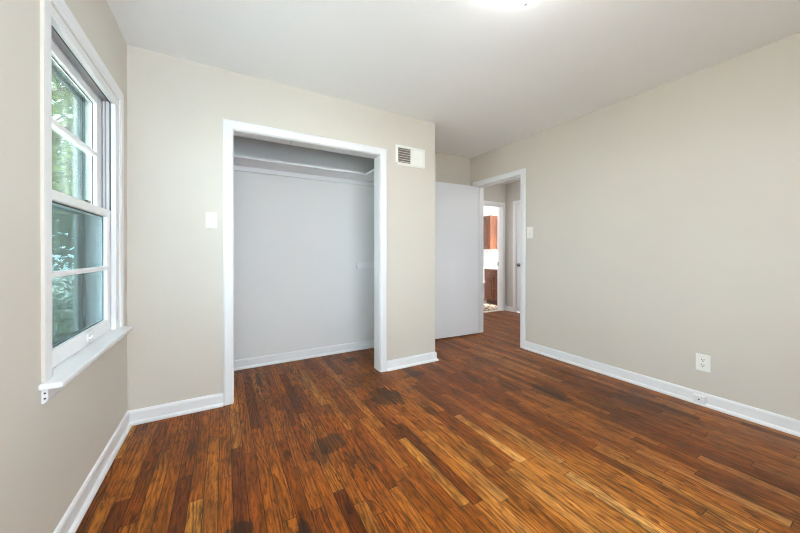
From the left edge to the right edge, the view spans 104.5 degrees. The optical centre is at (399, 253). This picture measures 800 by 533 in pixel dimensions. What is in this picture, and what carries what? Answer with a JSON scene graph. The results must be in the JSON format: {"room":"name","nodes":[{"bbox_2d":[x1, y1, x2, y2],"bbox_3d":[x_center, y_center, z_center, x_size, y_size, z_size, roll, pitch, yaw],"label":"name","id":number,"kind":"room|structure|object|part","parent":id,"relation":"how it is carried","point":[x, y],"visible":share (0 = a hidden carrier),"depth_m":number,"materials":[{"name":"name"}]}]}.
{"room":"empty bedroom","nodes":[
{"label":"empty bedroom","id":0,"kind":"room"},
{"bbox_2d":[0,0,127,532],"bbox_3d":[-1.206,-0.109,0.868,0.160,2.460,4.142,0,0,-30],"label":"wall","id":1,"kind":"structure","parent":0,"point":[48,450],"depth_m":1.01,"materials":[{"name":"beige paint"}]},
{"bbox_2d":[38,0,132,403],"bbox_3d":[-1.494,-0.232,1.413,0.240,1.482,1.018,0,0,-30],"label":"window","id":2,"kind":"structure","parent":1,"relation":"in","point":[82,230],"depth_m":1.42,"materials":[{"name":"white paint"}]},
{"bbox_3d":[-1.509,-0.532,1.395,0.004,0.586,0.662,0,0,-30],"label":"glass pane","id":3,"kind":"part","parent":2,"relation":"part of","materials":[{"name":"clear glass"}]},
{"bbox_3d":[-1.505,-0.538,1.397,0.030,0.664,0.792,0,0,-30],"label":"sash","id":4,"kind":"part","parent":2,"relation":"part of","materials":[{"name":"white plastic"}]},
{"bbox_3d":[-1.476,0.080,1.415,0.004,0.582,0.686,0,0,-30],"label":"glass pane","id":5,"kind":"part","parent":2,"relation":"part of","materials":[{"name":"clear glass"}]},
{"bbox_3d":[-1.472,0.093,1.418,0.030,0.680,0.808,0,0,-30],"label":"sash","id":6,"kind":"part","parent":2,"relation":"part of","materials":[{"name":"white plastic"}]},
{"bbox_2d":[53,411,131,532],"bbox_3d":[-0.944,1.056,0.599,0.028,0.091,3.210,0,0,-30],"label":"baseboard","id":7,"kind":"structure","parent":1,"relation":"attached to","point":[72,518],"depth_m":1.42,"materials":[{"name":"white paint"}]},
{"bbox_2d":[127,45,434,410],"bbox_3d":[-0.875,-0.124,2.903,2.429,2.440,0.732,0,0,-30],"label":"wall","id":8,"kind":"structure","parent":0,"point":[177,107],"depth_m":2.18,"materials":[{"name":"beige paint"}]},
{"bbox_2d":[206,212,216,227],"bbox_3d":[-1.343,-0.242,2.204,0.070,0.114,0.020,0,0,-30],"label":"light switch","id":9,"kind":"object","parent":8,"relation":"attached to","point":[211,217],"visible":1,"depth_m":2.21,"materials":[{"name":"white plastic"}]},
{"bbox_2d":[128,339,438,425],"bbox_3d":[-0.856,1.050,2.901,2.457,0.091,0.760,0,0,-30],"label":"baseboard","id":10,"kind":"structure","parent":8,"relation":"attached to","point":[183,407],"depth_m":2.96,"materials":[{"name":"white paint"}]},
{"bbox_2d":[223,118,386,405],"bbox_3d":[-0.733,0.058,2.621,1.329,2.077,0.138,0,0,-30],"label":"trim","id":11,"kind":"structure","parent":8,"relation":"attached to","point":[231,128],"depth_m":2.44,"materials":[{"name":"white paint"}]},
{"bbox_2d":[395,144,424,168],"bbox_3d":[0.106,-0.951,3.031,0.338,0.189,0.012,0,0,-30],"label":"air vent","id":12,"kind":"object","parent":8,"relation":"in","point":[404,155],"visible":1,"depth_m":3.03,"materials":[{"name":"white plastic"}]},
{"bbox_3d":[0.171,-0.951,3.071,0.142,0.145,0.006,0,0,-30],"label":"blank panel","id":13,"kind":"part","parent":12,"relation":"part of","materials":[{"name":"white plastic"}]},
{"bbox_2d":[234,136,373,359],"bbox_3d":[-0.972,-0.105,2.971,2.329,2.400,0.717,0,0,-30],"label":"wall","id":14,"kind":"structure","parent":0,"point":[299,243],"depth_m":3.23,"materials":[{"name":"grey paint"}]},
{"bbox_2d":[288,145,289,161],"bbox_3d":[-0.985,-1.081,2.904,0.020,0.447,0.609,0,0,-30],"label":"trim","id":15,"kind":"structure","parent":14,"relation":"attached to","point":[288,145],"depth_m":3.16,"materials":[{"name":"grey paint"}]},
{"bbox_2d":[234,154,373,186],"bbox_3d":[-0.947,-0.818,2.927,2.321,0.079,0.607,0,0,-30],"label":"closet shelf","id":16,"kind":"object","parent":14,"relation":"attached to","point":[241,163],"visible":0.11,"depth_m":3.10,"materials":[{"name":"white paint"}]},
{"bbox_2d":[356,262,373,267],"bbox_3d":[-0.289,0.129,3.637,0.477,0.070,0.028,0,0,-30],"label":"wall rail","id":17,"kind":"object","parent":14,"relation":"attached to","point":[358,264],"visible":0.44,"depth_m":3.56,"materials":[{"name":"white paint"}]},
{"bbox_2d":[75,298,799,532],"bbox_3d":[0.807,1.133,3.500,6.339,0.083,6.920,0,0,-30],"label":"floor","id":18,"kind":"structure","parent":0,"point":[494,434],"depth_m":1.67,"materials":[{"name":"brown wood"}]},
{"bbox_2d":[483,267,496,304],"bbox_3d":[2.204,0.616,6.687,0.529,0.940,0.640,0,0,-30],"label":"vanity cabinet","id":19,"kind":"object","parent":18,"relation":"on","point":[490,273],"visible":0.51,"depth_m":6.66,"materials":[{"name":"brown wood"}]},
{"bbox_3d":[1.919,0.728,6.694,0.012,0.335,0.155,0,0,-30],"label":"raised panel","id":20,"kind":"part","parent":19,"relation":"part of","materials":[{"name":"brown wood"}]},
{"bbox_3d":[1.930,0.728,6.701,0.018,0.445,0.265,0,0,-30],"label":"cabinet door","id":21,"kind":"part","parent":19,"relation":"part of","materials":[{"name":"brown wood"}]},
{"bbox_3d":[2.003,0.418,6.572,0.018,0.135,0.560,0,0,-30],"label":"drawer","id":22,"kind":"part","parent":19,"relation":"part of","materials":[{"name":"brown wood"}]},
{"bbox_3d":[2.075,0.729,6.447,0.018,0.445,0.270,0,0,-30],"label":"cabinet door","id":23,"kind":"part","parent":19,"relation":"part of","materials":[{"name":"brown wood"}]},
{"bbox_2d":[435,152,469,185],"bbox_3d":[0.476,-0.128,4.150,1.354,2.440,0.100,0,0,-30],"label":"wall","id":24,"kind":"structure","parent":0,"point":[452,169],"depth_m":4.23,"materials":[{"name":"beige paint"}]},
{"bbox_2d":[106,0,799,183],"bbox_3d":[0.924,-1.393,2.524,5.584,0.100,5.120,0,0,-30],"label":"ceiling","id":25,"kind":"structure","parent":0,"point":[489,75],"depth_m":1.98,"materials":[{"name":"white paint"}]},
{"bbox_2d":[505,0,532,5],"bbox_3d":[0.595,-1.257,1.463,0.264,0.167,0.264,0,0,-30],"label":"ceiling lamp","id":26,"kind":"object","parent":25,"relation":"attached to","point":[519,2],"visible":1,"depth_m":1.50,"materials":[{"name":"white glass"}]},
{"bbox_2d":[483,206,496,297],"bbox_3d":[1.414,-0.135,6.764,2.050,2.440,1.740,0,0,-30],"label":"wall","id":27,"kind":"structure","parent":0,"point":[488,210],"depth_m":7.36,"materials":[{"name":"paint"}]},
{"bbox_2d":[483,215,496,248],"bbox_3d":[1.999,-0.493,7.280,0.322,0.755,0.560,0,0,-30],"label":"upper cabinet","id":28,"kind":"object","parent":27,"relation":"attached to","point":[490,222],"visible":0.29,"depth_m":7.03,"materials":[{"name":"brown wood"}]},
{"bbox_3d":[1.941,-0.505,7.098,0.012,0.560,0.140,0,0,-30],"label":"raised panel","id":29,"kind":"part","parent":28,"relation":"part of","materials":[{"name":"brown wood"}]},
{"bbox_3d":[1.952,-0.505,7.104,0.018,0.670,0.250,0,0,-30],"label":"cabinet door","id":30,"kind":"part","parent":28,"relation":"part of","materials":[{"name":"brown wood"}]},
{"bbox_2d":[483,249,496,293],"bbox_3d":[2.236,0.424,7.179,0.012,1.120,1.625,0,0,-30],"label":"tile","id":31,"kind":"structure","parent":27,"relation":"attached to","point":[489,255],"depth_m":7.36,"materials":[{"name":"white tile"}]},
{"bbox_2d":[484,183,505,304],"bbox_3d":[1.367,-0.132,5.673,1.702,2.440,0.110,0,0,-30],"label":"wall","id":32,"kind":"structure","parent":0,"point":[497,192],"depth_m":5.90,"materials":[{"name":"grey paint"}]},
{"bbox_2d":[483,200,504,312],"bbox_3d":[1.627,0.051,5.811,0.843,2.074,0.129,0,0,-30],"label":"door frame","id":33,"kind":"structure","parent":32,"relation":"attached to","point":[500,206],"depth_m":5.95,"materials":[{"name":"white paint"}]},
{"bbox_2d":[506,181,519,306],"bbox_3d":[2.235,-0.128,4.148,1.702,2.440,3.400,0,0,-30],"label":"wall","id":34,"kind":"structure","parent":0,"point":[512,189],"depth_m":5.90,"materials":[{"name":"grey paint"}]},
{"bbox_2d":[505,305,512,311],"bbox_3d":[2.076,1.042,5.912,0.036,0.091,0.181,0,0,-30],"label":"baseboard","id":35,"kind":"structure","parent":34,"relation":"attached to","point":[507,308],"depth_m":5.91,"materials":[{"name":"white paint"}]},
{"bbox_2d":[513,200,519,311],"bbox_3d":[2.363,0.049,5.484,0.158,2.079,0.843,0,0,-30],"label":"door","id":36,"kind":"structure","parent":34,"relation":"in","point":[516,204],"depth_m":5.78,"materials":[{"name":"white paint"}]},
{"bbox_2d":[470,32,799,419],"bbox_3d":[1.821,-0.125,3.038,0.115,2.440,4.920,0,0,-30],"label":"wall","id":37,"kind":"structure","parent":0,"point":[664,219],"depth_m":2.36,"materials":[{"name":"beige paint"}]},
{"bbox_2d":[435,168,525,348],"bbox_3d":[0.951,0.050,3.798,0.916,2.086,0.884,0,0,-30],"label":"door","id":38,"kind":"structure","parent":37,"relation":"in","point":[459,209],"depth_m":4.05,"materials":[{"name":"white paint"}]},
{"bbox_3d":[1.347,0.050,4.009,0.019,2.086,0.860,0,0,-30],"label":"casing","id":39,"kind":"part","parent":38,"relation":"part of","materials":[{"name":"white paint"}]},
{"bbox_3d":[1.230,0.050,3.943,0.019,2.086,0.860,0,0,-30],"label":"casing","id":40,"kind":"part","parent":38,"relation":"part of","materials":[{"name":"white paint"}]},
{"bbox_2d":[527,227,532,237],"bbox_3d":[1.471,-0.243,3.518,0.020,0.130,0.080,0,0,-30],"label":"light switch","id":41,"kind":"object","parent":37,"relation":"attached to","point":[529,229],"visible":1,"depth_m":3.51,"materials":[{"name":"white plastic"}]},
{"bbox_2d":[524,341,799,436],"bbox_3d":[2.183,1.052,2.262,0.028,0.091,3.008,0,0,-30],"label":"baseboard","id":42,"kind":"structure","parent":37,"relation":"attached to","point":[782,423],"depth_m":2.36,"materials":[{"name":"white paint"}]},
{"bbox_2d":[693,393,706,403],"bbox_3d":[2.178,1.055,2.251,0.022,0.056,0.074,0,0,-30],"label":"phone jack","id":43,"kind":"object","parent":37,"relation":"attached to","point":[697,398],"visible":1,"depth_m":2.24,"materials":[{"name":"white plastic"}]},
{"bbox_2d":[696,353,710,372],"bbox_3d":[2.201,0.790,2.248,0.009,0.122,0.080,0,0,-30],"label":"wall outlet","id":44,"kind":"object","parent":37,"relation":"attached to","point":[703,362],"visible":1,"depth_m":2.25,"materials":[{"name":"white plastic"}]}
]}

